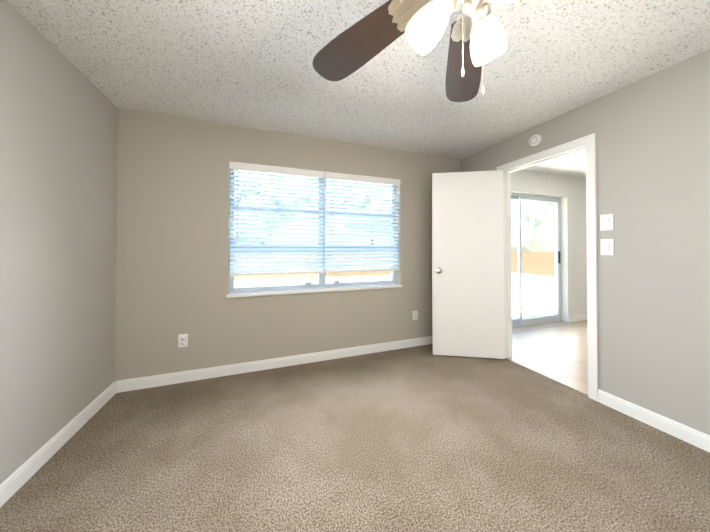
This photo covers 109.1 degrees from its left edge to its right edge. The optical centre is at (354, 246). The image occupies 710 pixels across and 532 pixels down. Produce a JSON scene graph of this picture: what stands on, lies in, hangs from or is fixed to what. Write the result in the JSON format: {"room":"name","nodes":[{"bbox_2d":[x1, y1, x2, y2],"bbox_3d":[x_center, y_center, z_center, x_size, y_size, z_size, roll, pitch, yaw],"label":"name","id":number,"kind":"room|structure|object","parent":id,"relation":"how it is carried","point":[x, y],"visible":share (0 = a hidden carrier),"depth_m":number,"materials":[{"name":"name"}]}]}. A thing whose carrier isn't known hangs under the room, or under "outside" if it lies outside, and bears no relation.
{"room":"empty bedroom","nodes":[
{"label":"empty bedroom","id":0,"kind":"room"},
{"bbox_2d":[0,0,117,483],"bbox_3d":[-1.371,0.009,0.243,0.120,2.375,4.340,0,-1,-20],"label":"wall","id":1,"kind":"structure","parent":0,"point":[58,165],"depth_m":1.45,"materials":[{"name":"grey paint"}]},
{"bbox_2d":[0,380,119,507],"bbox_3d":[-1.294,1.149,0.218,0.015,0.095,4.020,0,-1,-20],"label":"baseboard","id":2,"kind":"structure","parent":1,"relation":"attached to","point":[12,484],"depth_m":1.45,"materials":[{"name":"white wood"}]},
{"bbox_2d":[115,108,586,381],"bbox_3d":[1.652,0.042,3.558,8.080,2.375,0.200,0,-1,-20],"label":"wall","id":3,"kind":"structure","parent":0,"point":[173,232],"depth_m":2.40,"materials":[{"name":"beige paint"}]},
{"bbox_2d":[178,334,187,347],"bbox_3d":[-1.541,0.847,2.266,0.072,0.116,0.009,0,-1,-20],"label":"electrical outlet","id":4,"kind":"object","parent":3,"relation":"attached to","point":[182,340],"visible":1,"depth_m":2.26,"materials":[{"name":"white plastic"}]},
{"bbox_2d":[120,336,431,391],"bbox_3d":[-0.278,1.174,2.724,3.590,0.095,0.014,0,-1,-20],"label":"baseboard","id":5,"kind":"structure","parent":3,"relation":"attached to","point":[232,369],"depth_m":2.48,"materials":[{"name":"white wood"}]},
{"bbox_2d":[229,169,395,292],"bbox_3d":[-0.361,-0.173,2.820,1.870,1.270,0.127,0,-1,-20],"label":"window","id":6,"kind":"structure","parent":3,"relation":"in","point":[321,283],"depth_m":2.81,"materials":[{"name":"silver metal"}]},
{"bbox_2d":[229,161,324,275],"bbox_3d":[-0.775,-0.259,2.594,0.933,1.098,0.078,0,-1,-20],"label":"window blind","id":7,"kind":"object","parent":6,"relation":"attached to","point":[237,166],"visible":0.98,"depth_m":2.58,"materials":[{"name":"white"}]},
{"bbox_2d":[324,172,400,272],"bbox_3d":[0.101,-0.256,2.916,0.933,1.098,0.078,0,-1,-20],"label":"window blind","id":8,"kind":"object","parent":6,"relation":"attached to","point":[358,178],"visible":0.94,"depth_m":2.91,"materials":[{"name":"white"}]},
{"bbox_2d":[226,284,402,297],"bbox_3d":[-0.357,0.476,2.801,1.894,0.028,0.227,0,-1,-20],"label":"window sill","id":9,"kind":"structure","parent":3,"relation":"attached to","point":[289,291],"depth_m":2.67,"materials":[{"name":"white wood"}]},
{"bbox_2d":[413,310,417,319],"bbox_3d":[0.740,0.850,3.103,0.070,0.114,0.009,0,-1,-20],"label":"electrical outlet","id":10,"kind":"object","parent":3,"relation":"attached to","point":[415,315],"visible":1,"depth_m":3.10,"materials":[{"name":"white plastic"}]},
{"bbox_2d":[511,193,560,327],"bbox_3d":[2.558,0.213,3.916,1.830,2.040,0.090,0,-1,-20],"label":"sliding glass door","id":11,"kind":"structure","parent":3,"relation":"in","point":[520,321],"depth_m":4.04,"materials":[{"name":"silver metal"}]},
{"bbox_2d":[569,314,586,321],"bbox_3d":[4.435,1.191,4.454,2.030,0.095,0.014,0,-1,-20],"label":"baseboard","id":12,"kind":"structure","parent":3,"relation":"attached to","point":[575,318],"depth_m":4.15,"materials":[{"name":"white wood"}]},
{"bbox_2d":[0,344,709,531],"bbox_3d":[0.340,1.233,0.859,3.765,0.060,4.340,0,-1,-20],"label":"floor carpet","id":13,"kind":"object","parent":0,"point":[422,438],"visible":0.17,"depth_m":1.43,"materials":[{"name":"beige carpet"}]},
{"bbox_2d":[7,0,709,178],"bbox_3d":[2.365,-1.214,1.627,8.080,0.100,4.340,0,-1,-20],"label":"ceiling","id":14,"kind":"structure","parent":0,"point":[245,63],"depth_m":1.62,"materials":[{"name":"white paint"}]},
{"bbox_2d":[313,0,515,101],"bbox_3d":[0.389,-0.827,0.772,1.349,0.691,1.312,0,-1,-20],"label":"ceiling fan","id":15,"kind":"object","parent":14,"relation":"hanging from","point":[477,38],"visible":1,"depth_m":1.01,"materials":[{"name":"brown wood"}]},
{"bbox_2d":[507,320,587,394],"bbox_3d":[4.132,1.247,2.252,4.315,0.060,4.340,0,-1,-20],"label":"floor","id":16,"kind":"structure","parent":0,"point":[557,351],"depth_m":2.97,"materials":[{"name":"beige tile"}]},
{"bbox_2d":[460,49,709,434],"bbox_3d":[2.174,0.021,1.438,0.120,2.375,4.140,0,-1,-20],"label":"wall","id":17,"kind":"structure","parent":0,"point":[652,131],"depth_m":1.71,"materials":[{"name":"grey paint"}]},
{"bbox_2d":[432,170,503,358],"bbox_3d":[1.240,0.195,2.791,0.751,2.030,0.169,0,-1,9],"label":"door","id":18,"kind":"structure","parent":17,"relation":"in","point":[467,267],"depth_m":2.77,"materials":[{"name":"painted wood"},{"name":"brushed nickel"}]},
{"bbox_2d":[529,134,541,146],"bbox_3d":[1.728,-1.016,2.436,0.036,0.112,0.112,0,-1,-20],"label":"smoke detector","id":19,"kind":"object","parent":17,"relation":"attached to","point":[535,140],"visible":1,"depth_m":2.42,"materials":[{"name":"white plastic"}]},
{"bbox_2d":[497,133,597,400],"bbox_3d":[1.810,0.165,2.430,0.152,2.107,0.889,0,-1,-20],"label":"door frame","id":20,"kind":"structure","parent":17,"relation":"attached to","point":[587,143],"depth_m":2.05,"materials":[{"name":"white wood"}]},
{"bbox_2d":[600,239,613,255],"bbox_3d":[1.921,0.009,1.931,0.015,0.125,0.080,0,-1,-20],"label":"light switch","id":21,"kind":"object","parent":17,"relation":"attached to","point":[606,246],"visible":1,"depth_m":1.93,"materials":[{"name":"white plastic"}]},
{"bbox_2d":[600,214,613,230],"bbox_3d":[1.921,-0.181,1.933,0.015,0.125,0.080,0,-1,-20],"label":"light switch","id":22,"kind":"object","parent":17,"relation":"attached to","point":[606,222],"visible":1,"depth_m":1.93,"materials":[{"name":"white plastic"}]},
{"bbox_2d":[597,389,709,452],"bbox_3d":[2.337,1.155,0.790,0.015,0.095,2.532,0,-1,-20],"label":"baseboard","id":23,"kind":"structure","parent":17,"relation":"attached to","point":[701,440],"depth_m":1.68,"materials":[{"name":"white wood"}]},
{"label":"outside","id":24,"kind":"structure","parent":0,"visible":0},
{"bbox_2d":[234,259,554,319],"bbox_3d":[-1.634,1.710,24.797,75.000,0.140,41.970,0,-1,-20],"label":"ground","id":25,"kind":"structure","parent":24,"point":[531,309],"depth_m":9.56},
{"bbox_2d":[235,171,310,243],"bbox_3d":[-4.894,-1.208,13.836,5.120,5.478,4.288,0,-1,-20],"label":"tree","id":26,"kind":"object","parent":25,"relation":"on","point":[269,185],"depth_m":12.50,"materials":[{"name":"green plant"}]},
{"bbox_2d":[343,191,390,251],"bbox_3d":[1.260,-1.155,18.429,5.035,5.464,4.510,0,-1,-20],"label":"tree","id":27,"kind":"object","parent":25,"relation":"on","point":[367,211],"depth_m":16.84,"materials":[{"name":"green plant"}]},
{"bbox_2d":[234,251,554,280],"bbox_3d":[-2.052,0.852,7.315,26.160,1.230,9.081,0,-1,-20],"label":"fence","id":28,"kind":"object","parent":25,"relation":"on","point":[536,262],"depth_m":12.76,"materials":[{"name":"brown wood"}]},
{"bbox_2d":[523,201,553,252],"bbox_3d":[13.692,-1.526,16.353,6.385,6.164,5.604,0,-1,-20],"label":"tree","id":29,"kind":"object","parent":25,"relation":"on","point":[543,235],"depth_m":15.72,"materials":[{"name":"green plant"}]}
]}

